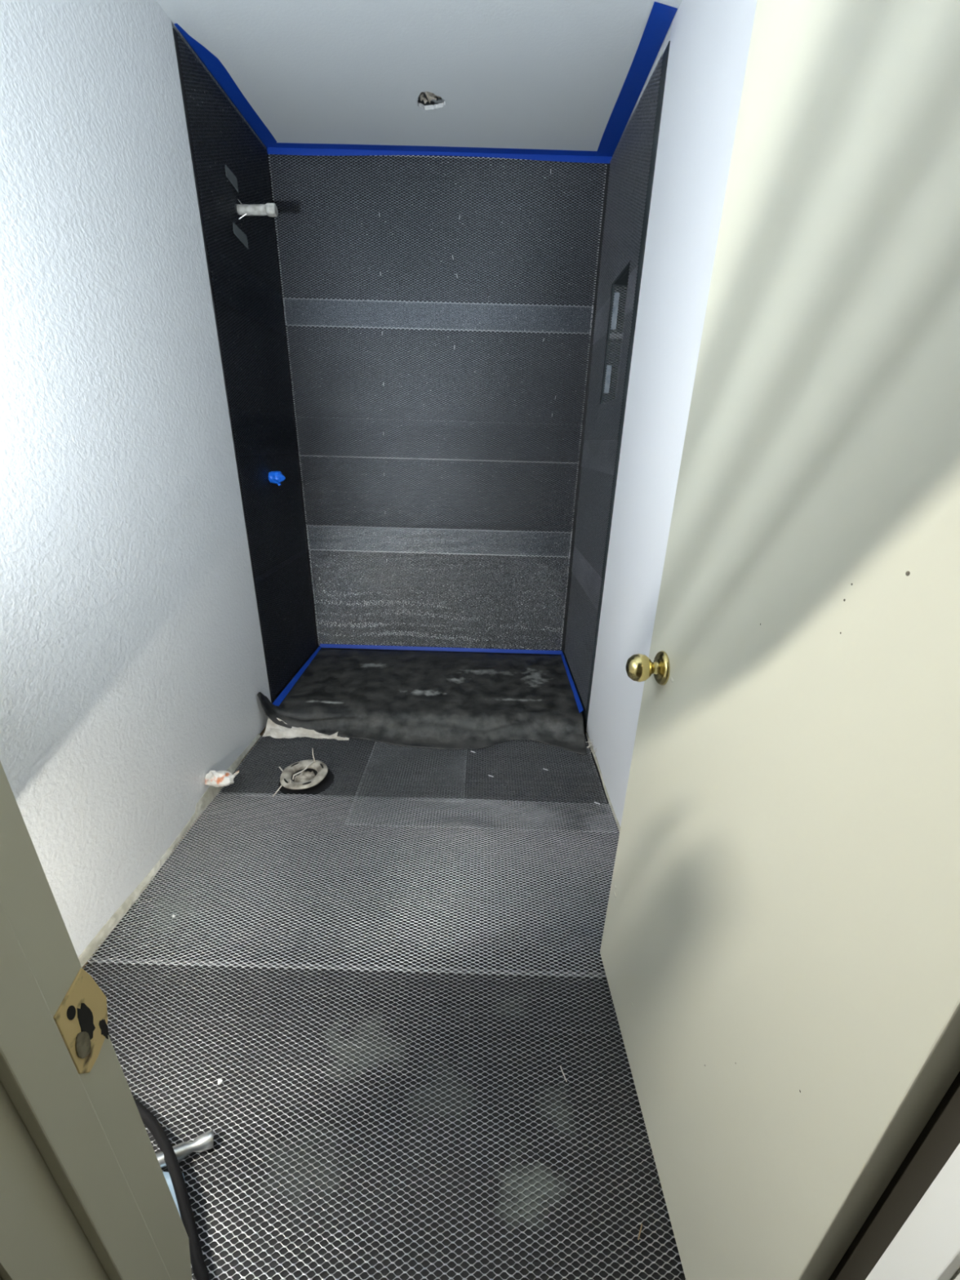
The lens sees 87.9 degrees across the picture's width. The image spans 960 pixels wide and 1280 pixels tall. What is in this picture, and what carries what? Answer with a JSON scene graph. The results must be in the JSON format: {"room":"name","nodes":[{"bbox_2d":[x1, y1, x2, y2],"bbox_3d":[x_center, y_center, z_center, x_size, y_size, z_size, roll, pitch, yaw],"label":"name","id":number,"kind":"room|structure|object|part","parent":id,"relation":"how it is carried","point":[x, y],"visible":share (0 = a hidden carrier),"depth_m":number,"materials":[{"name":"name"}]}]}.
{"room":"bathroom","nodes":[
{"label":"bathroom","id":0,"kind":"room"},
{"bbox_2d":[0,0,271,957],"bbox_3d":[-1.036,-0.567,1.500,0.120,2.440,2.651,2,22,0],"label":"wall","id":1,"kind":"structure","parent":0,"point":[133,670],"depth_m":1.31,"materials":[{"name":"white paint"}]},
{"bbox_2d":[78,733,260,967],"bbox_3d":[-1.005,0.678,1.589,0.014,0.052,1.425,2,22,0],"label":"baseboard","id":2,"kind":"structure","parent":1,"relation":"attached to","point":[211,792],"depth_m":1.52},
{"bbox_2d":[204,770,239,786],"bbox_3d":[-0.947,0.509,1.830,0.116,0.065,0.062,2,22,0],"label":"stub","id":3,"kind":"object","parent":1,"relation":"attached to","point":[220,778],"visible":1,"depth_m":1.81,"materials":[{"name":"plastic"}]},
{"bbox_2d":[176,31,285,334],"bbox_3d":[-0.934,-1.668,1.966,0.004,0.698,0.673,2,22,0],"label":"metal lath","id":4,"kind":"object","parent":1,"relation":"attached to","point":[181,46],"visible":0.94,"depth_m":1.88,"materials":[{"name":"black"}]},
{"bbox_2d":[225,164,239,193],"bbox_3d":[-0.931,-1.729,1.867,0.001,0.052,0.095,2,22,0],"label":"tape patch","id":5,"kind":"object","parent":4,"relation":"attached to","point":[231,177],"visible":1,"depth_m":1.87,"materials":[{"name":"grey"}]},
{"bbox_2d":[232,222,248,249],"bbox_3d":[-0.935,-1.577,1.944,0.001,0.052,0.124,2,22,0],"label":"tape patch","id":6,"kind":"object","parent":4,"relation":"attached to","point":[237,232],"visible":1,"depth_m":1.94,"materials":[{"name":"grey"}]},
{"bbox_2d":[235,199,277,219],"bbox_3d":[-0.866,-1.663,1.928,0.154,0.069,0.043,2,22,0],"label":"pipe","id":7,"kind":"object","parent":4,"relation":"attached to","point":[270,210],"visible":1,"depth_m":1.92,"materials":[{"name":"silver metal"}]},
{"bbox_2d":[172,27,318,703],"bbox_3d":[-0.970,-0.875,2.296,0.014,2.425,0.702,2,22,0],"label":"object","id":8,"kind":"structure","parent":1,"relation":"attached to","point":[175,34],"depth_m":2.15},
{"bbox_2d":[206,243,297,456],"bbox_3d":[-0.950,-1.176,2.162,0.004,0.698,0.673,2,22,0],"label":"metal lath","id":9,"kind":"object","parent":1,"relation":"attached to","point":[230,308],"visible":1,"depth_m":2.10,"materials":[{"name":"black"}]},
{"bbox_2d":[230,408,307,582],"bbox_3d":[-0.965,-0.694,2.355,0.004,0.698,0.673,2,22,0],"label":"metal lath","id":10,"kind":"object","parent":1,"relation":"attached to","point":[270,418],"visible":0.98,"depth_m":2.31,"materials":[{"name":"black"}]},
{"bbox_2d":[267,471,285,485],"bbox_3d":[-0.933,-0.743,2.289,0.074,0.064,0.056,2,22,0],"label":"stub","id":11,"kind":"object","parent":10,"relation":"attached to","point":[274,477],"visible":1,"depth_m":2.27,"materials":[{"name":"blue plastic"}]},
{"bbox_2d":[255,547,316,697],"bbox_3d":[-0.982,-0.114,2.586,0.004,0.600,0.673,2,22,0],"label":"metal lath","id":12,"kind":"object","parent":1,"relation":"attached to","point":[300,655],"visible":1,"depth_m":2.54,"materials":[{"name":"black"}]},
{"bbox_2d":[81,726,619,968],"bbox_3d":[-0.250,0.628,1.966,1.758,0.076,2.651,2,22,0],"label":"floor","id":13,"kind":"structure","parent":0,"point":[264,728],"depth_m":1.85,"materials":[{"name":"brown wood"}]},
{"bbox_2d":[83,728,685,1279],"bbox_3d":[-0.254,0.612,1.896,1.498,0.006,2.529,2,22,0],"label":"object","id":14,"kind":"structure","parent":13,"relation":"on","point":[329,779],"depth_m":1.14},
{"bbox_2d":[218,734,466,802],"bbox_3d":[-0.523,0.502,2.115,0.935,0.005,0.516,2,22,0],"label":"metal lath","id":15,"kind":"object","parent":14,"relation":"on","point":[330,735],"visible":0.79,"depth_m":2.06,"materials":[{"name":"white"}]},
{"bbox_2d":[271,748,328,796],"bbox_3d":[-0.701,0.507,1.955,0.196,0.110,0.181,-2,22,-9],"label":"flange","id":16,"kind":"object","parent":15,"relation":"on","point":[320,769],"visible":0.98,"depth_m":1.97,"materials":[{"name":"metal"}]},
{"bbox_2d":[292,760,314,779],"bbox_3d":[-0.701,0.514,1.971,0.013,0.014,0.120,11,24,23],"label":"twine","id":17,"kind":"object","parent":16,"relation":"on","point":[313,762],"visible":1,"depth_m":1.97,"materials":[{"name":"white fabric"}]},
{"bbox_2d":[293,771,315,782],"bbox_3d":[-0.694,0.542,1.972,0.080,0.028,0.079,2,22,0],"label":"plug","id":18,"kind":"object","parent":16,"relation":"on","point":[304,776],"visible":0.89,"depth_m":1.97,"materials":[{"name":"white paper"}]},
{"bbox_2d":[262,717,349,740],"bbox_3d":[-0.780,0.401,2.258,0.386,0.064,0.091,2,22,0],"label":"crumpled paper","id":19,"kind":"object","parent":15,"relation":"on","point":[273,730],"visible":0.98,"depth_m":2.25,"materials":[{"name":"white paper"}]},
{"bbox_2d":[87,791,619,977],"bbox_3d":[-0.258,0.724,1.585,1.502,0.009,0.668,2,22,0],"label":"floor underlayment","id":20,"kind":"object","parent":14,"relation":"on","point":[219,792],"visible":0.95,"depth_m":1.51,"materials":[{"name":"white"}]},
{"bbox_2d":[84,957,684,1279],"bbox_3d":[-0.266,0.958,1.011,1.502,0.008,0.604,2,22,0],"label":"metal lath","id":21,"kind":"object","parent":14,"relation":"on","point":[388,1143],"visible":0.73,"depth_m":0.99,"materials":[{"name":"white"}]},
{"bbox_2d":[133,1097,208,1279],"bbox_3d":[-0.527,1.004,0.800,0.142,0.045,0.701,-14,27,-34],"label":"power cord","id":22,"kind":"object","parent":21,"relation":"on","point":[200,1270],"visible":0.7,"depth_m":0.86,"materials":[{"name":"black rubber"}]},
{"bbox_2d":[162,1171,184,1217],"bbox_3d":[-0.557,0.987,0.865,0.081,0.014,0.164,-15,27,-35],"label":"plastic sheet","id":23,"kind":"object","parent":21,"relation":"on","point":[166,1175],"visible":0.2,"depth_m":0.89,"materials":[{"name":"blue"}]},
{"bbox_2d":[155,1128,213,1168],"bbox_3d":[-0.718,0.336,0.602,0.460,1.428,0.268,2,22,0],"label":"work light","id":24,"kind":"object","parent":21,"relation":"on","point":[204,1141],"visible":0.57,"depth_m":0.93,"materials":[{"name":"silver metal"}]},
{"bbox_2d":[217,1078,222,1084],"bbox_3d":[-0.544,0.924,1.042,0.011,0.009,0.009,2,22,0],"label":"crumb","id":25,"kind":"object","parent":21,"relation":"on","point":[220,1080],"visible":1,"depth_m":1.04,"materials":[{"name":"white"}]},
{"bbox_2d":[345,736,617,832],"bbox_3d":[0.006,0.540,2.047,0.957,0.006,0.654,2,22,0],"label":"metal lath","id":26,"kind":"object","parent":14,"relation":"on","point":[584,736],"visible":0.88,"depth_m":1.96,"materials":[{"name":"white"}]},
{"bbox_2d":[637,1223,642,1239],"bbox_3d":[0.278,1.025,0.863,0.002,0.002,0.022,15,25,30],"label":"splinter","id":27,"kind":"object","parent":14,"relation":"on","point":[642,1224],"visible":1,"depth_m":0.86,"materials":[{"name":"brown wood"}]},
{"bbox_3d":[-0.244,0.244,2.711,1.478,0.072,0.710,2,22,0],"label":"shower tray","id":28,"kind":"object","parent":14,"relation":"on","visible":0},
{"bbox_2d":[257,648,586,755],"bbox_3d":[-0.246,0.216,2.579,1.488,0.192,0.956,2,22,0],"label":"shower floor","id":29,"kind":"structure","parent":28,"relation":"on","point":[416,699],"depth_m":2.45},
{"bbox_2d":[272,645,320,706],"bbox_3d":[-0.963,0.179,2.678,0.031,0.012,0.750,2,22,0],"label":"tape","id":30,"kind":"object","parent":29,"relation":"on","point":[278,700],"visible":0.96,"depth_m":2.58,"materials":[{"name":"blue plastic"}]},
{"bbox_2d":[320,644,561,654],"bbox_3d":[-0.237,0.055,3.021,1.468,0.022,0.007,2,22,0],"label":"tape","id":31,"kind":"object","parent":29,"relation":"attached to","point":[329,646],"visible":1,"depth_m":3.02,"materials":[{"name":"blue plastic"}]},
{"bbox_2d":[560,653,583,712],"bbox_3d":[0.487,0.211,2.694,0.018,0.016,0.708,2,22,0],"label":"tape","id":32,"kind":"object","parent":29,"relation":"attached to","point":[573,687],"visible":1,"depth_m":2.61,"materials":[{"name":"blue plastic"}]},
{"bbox_2d":[155,0,681,151],"bbox_3d":[-0.185,-1.723,1.028,1.758,0.100,2.651,2,22,0],"label":"ceiling","id":33,"kind":"structure","parent":0,"point":[529,74],"depth_m":1.66,"materials":[{"name":"white paint"}]},
{"bbox_2d":[173,22,276,147],"bbox_3d":[-0.900,-2.012,1.845,0.063,0.003,0.696,2,22,0],"label":"tape","id":34,"kind":"object","parent":33,"relation":"attached to","point":[212,64],"visible":1,"depth_m":1.80,"materials":[{"name":"blue plastic"}]},
{"bbox_2d":[419,91,441,103],"bbox_3d":[-0.180,-2.021,1.838,0.099,0.045,0.072,-9,24,-25],"label":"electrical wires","id":35,"kind":"object","parent":33,"relation":"attached to","point":[430,96],"visible":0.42,"depth_m":1.84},
{"bbox_2d":[266,142,612,163],"bbox_3d":[-0.177,-2.100,2.146,1.500,0.025,0.042,2,22,0],"label":"tape","id":36,"kind":"object","parent":33,"relation":"attached to","point":[282,148],"visible":0.98,"depth_m":2.16,"materials":[{"name":"blue plastic"}]},
{"bbox_2d":[595,1,677,156],"bbox_3d":[0.531,-1.950,1.788,0.076,0.001,0.833,2,22,0],"label":"tape","id":37,"kind":"object","parent":33,"relation":"attached to","point":[660,18],"visible":0.98,"depth_m":1.68,"materials":[{"name":"blue plastic"}]},
{"bbox_2d":[266,149,613,644],"bbox_3d":[-0.207,-1.014,2.680,1.532,2.440,0.108,2,22,0],"label":"wall","id":38,"kind":"structure","parent":0,"point":[266,149],"depth_m":2.53,"materials":[{"name":"black paper"}]},
{"bbox_2d":[267,154,607,333],"bbox_3d":[-0.194,-1.803,2.287,1.480,0.654,0.004,2,22,0],"label":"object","id":39,"kind":"object","parent":38,"relation":"attached to","point":[268,154],"visible":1,"depth_m":2.28,"materials":[{"name":"white"}]},
{"bbox_2d":[295,416,581,557],"bbox_3d":[-0.221,-0.809,2.688,1.480,0.693,0.006,2,22,0],"label":"metal lath","id":40,"kind":"object","parent":38,"relation":"attached to","point":[299,416],"visible":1,"depth_m":2.71,"materials":[{"name":"white"}]},
{"bbox_2d":[267,154,610,655],"bbox_3d":[-0.208,-0.990,2.626,1.503,2.435,0.007,2,22,0],"label":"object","id":41,"kind":"structure","parent":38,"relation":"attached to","point":[584,410],"depth_m":2.52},
{"bbox_2d":[282,297,593,463],"bbox_3d":[-0.208,-1.279,2.498,1.480,0.708,0.004,2,22,0],"label":"metal lath","id":42,"kind":"object","parent":41,"relation":"attached to","point":[284,298],"visible":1,"depth_m":2.49,"materials":[{"name":"white"}]},
{"bbox_2d":[306,524,572,650],"bbox_3d":[-0.236,-0.282,2.900,1.480,0.727,0.012,2,22,0],"label":"metal lath","id":43,"kind":"object","parent":38,"relation":"attached to","point":[316,525],"visible":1,"depth_m":2.89,"materials":[{"name":"white"}]},
{"bbox_2d":[586,0,757,826],"bbox_3d":[0.596,-0.520,1.497,0.130,2.440,2.651,2,22,0],"label":"wall","id":44,"kind":"structure","parent":0,"point":[709,40],"depth_m":1.46,"materials":[{"name":"white paint"}]},
{"bbox_2d":[564,547,601,711],"bbox_3d":[0.516,-0.095,2.575,0.004,0.649,0.717,2,22,0],"label":"metal lath","id":45,"kind":"object","parent":44,"relation":"attached to","point":[567,653],"visible":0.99,"depth_m":2.54,"materials":[{"name":"white"}]},
{"bbox_2d":[586,738,596,753],"bbox_3d":[0.487,0.466,2.188,0.031,0.036,0.107,2,22,0],"label":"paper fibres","id":46,"kind":"object","parent":44,"relation":"attached to","point":[589,745],"visible":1,"depth_m":2.20,"materials":[{"name":"grey paper"}]},
{"bbox_2d":[571,440,617,610],"bbox_3d":[0.528,-0.582,2.380,0.004,0.698,0.717,2,22,0],"label":"metal lath","id":47,"kind":"object","parent":44,"relation":"attached to","point":[585,527],"visible":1,"depth_m":2.34,"materials":[{"name":"white"}]},
{"bbox_2d":[586,732,620,831],"bbox_3d":[0.494,0.643,1.824,0.008,0.020,1.125,2,22,0],"label":"baseboard","id":48,"kind":"structure","parent":44,"relation":"attached to","point":[587,735],"depth_m":2.00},
{"bbox_2d":[581,265,638,475],"bbox_3d":[0.540,-1.104,2.172,0.004,0.693,0.717,2,22,0],"label":"metal lath","id":49,"kind":"object","parent":44,"relation":"attached to","point":[589,435],"visible":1,"depth_m":2.19,"materials":[{"name":"white"}]},
{"bbox_2d":[602,286,627,403],"bbox_3d":[0.599,-1.269,2.157,0.084,0.443,0.004,2,22,0],"label":"metal lath","id":50,"kind":"object","parent":44,"relation":"attached to","point":[616,286],"visible":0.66,"depth_m":2.16,"materials":[{"name":"white"}]},
{"bbox_2d":[604,364,612,393],"bbox_3d":[0.565,-1.151,2.200,0.022,0.110,0.003,2,22,0],"label":"tape patch","id":51,"kind":"object","parent":50,"relation":"attached to","point":[608,373],"visible":1,"depth_m":2.20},
{"bbox_2d":[610,292,619,329],"bbox_3d":[0.572,-1.390,2.105,0.022,0.133,0.003,2,22,0],"label":"tape patch","id":52,"kind":"object","parent":50,"relation":"attached to","point":[616,297],"visible":1,"depth_m":2.10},
{"bbox_2d":[609,333,622,339],"bbox_3d":[0.598,-1.303,2.136,0.084,0.022,0.002,2,22,0],"label":"scrap","id":53,"kind":"object","parent":50,"relation":"attached to","point":[612,333],"visible":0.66,"depth_m":2.14,"materials":[{"name":"silver metal"}]},
{"bbox_2d":[564,40,670,732],"bbox_3d":[0.590,-0.820,2.275,0.102,2.420,0.752,2,22,0],"label":"paper","id":54,"kind":"object","parent":44,"relation":"attached to","point":[621,280],"visible":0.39,"depth_m":2.08,"materials":[{"name":"black paper"}]},
{"bbox_2d":[592,52,662,344],"bbox_3d":[0.553,-1.626,1.964,0.004,0.698,0.717,2,22,0],"label":"metal lath","id":55,"kind":"object","parent":44,"relation":"attached to","point":[650,86],"visible":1,"depth_m":1.87,"materials":[{"name":"white"}]},
{"bbox_3d":[-0.240,-0.032,0.214,3.308,2.440,0.115,2,22,0],"label":"wall","id":56,"kind":"structure","parent":0,"visible":0},
{"bbox_2d":[0,761,191,1279],"bbox_3d":[-0.324,0.126,0.266,0.063,2.105,0.153,11,24,22],"label":"door frame","id":57,"kind":"structure","parent":56,"relation":"attached to","point":[85,1193],"depth_m":0.37,"materials":[{"name":"beige paint"}]},
{"bbox_3d":[-0.315,0.303,0.398,0.002,0.089,0.040,2,22,0],"label":"strike plate","id":58,"kind":"part","parent":57,"relation":"part of","materials":[{"name":"gold metal"}]},
{"bbox_2d":[600,0,959,1279],"bbox_3d":[0.374,0.029,0.642,0.171,2.018,0.694,1,22,-2],"label":"door","id":59,"kind":"structure","parent":56,"relation":"in","point":[780,951],"depth_m":0.55,"materials":[{"name":"beige paint"}]},
{"bbox_3d":[0.307,0.053,0.940,0.059,0.054,0.054,1,22,-2],"label":"knob","id":60,"kind":"part","parent":59,"relation":"part of","materials":[{"name":"gold metal"}]},
{"bbox_2d":[828,1071,959,1279],"bbox_3d":[0.417,0.148,0.261,0.063,2.105,0.145,-8,24,-22],"label":"door frame","id":61,"kind":"structure","parent":56,"relation":"attached to","point":[912,1232],"depth_m":0.43,"materials":[{"name":"white paint"}]}
]}

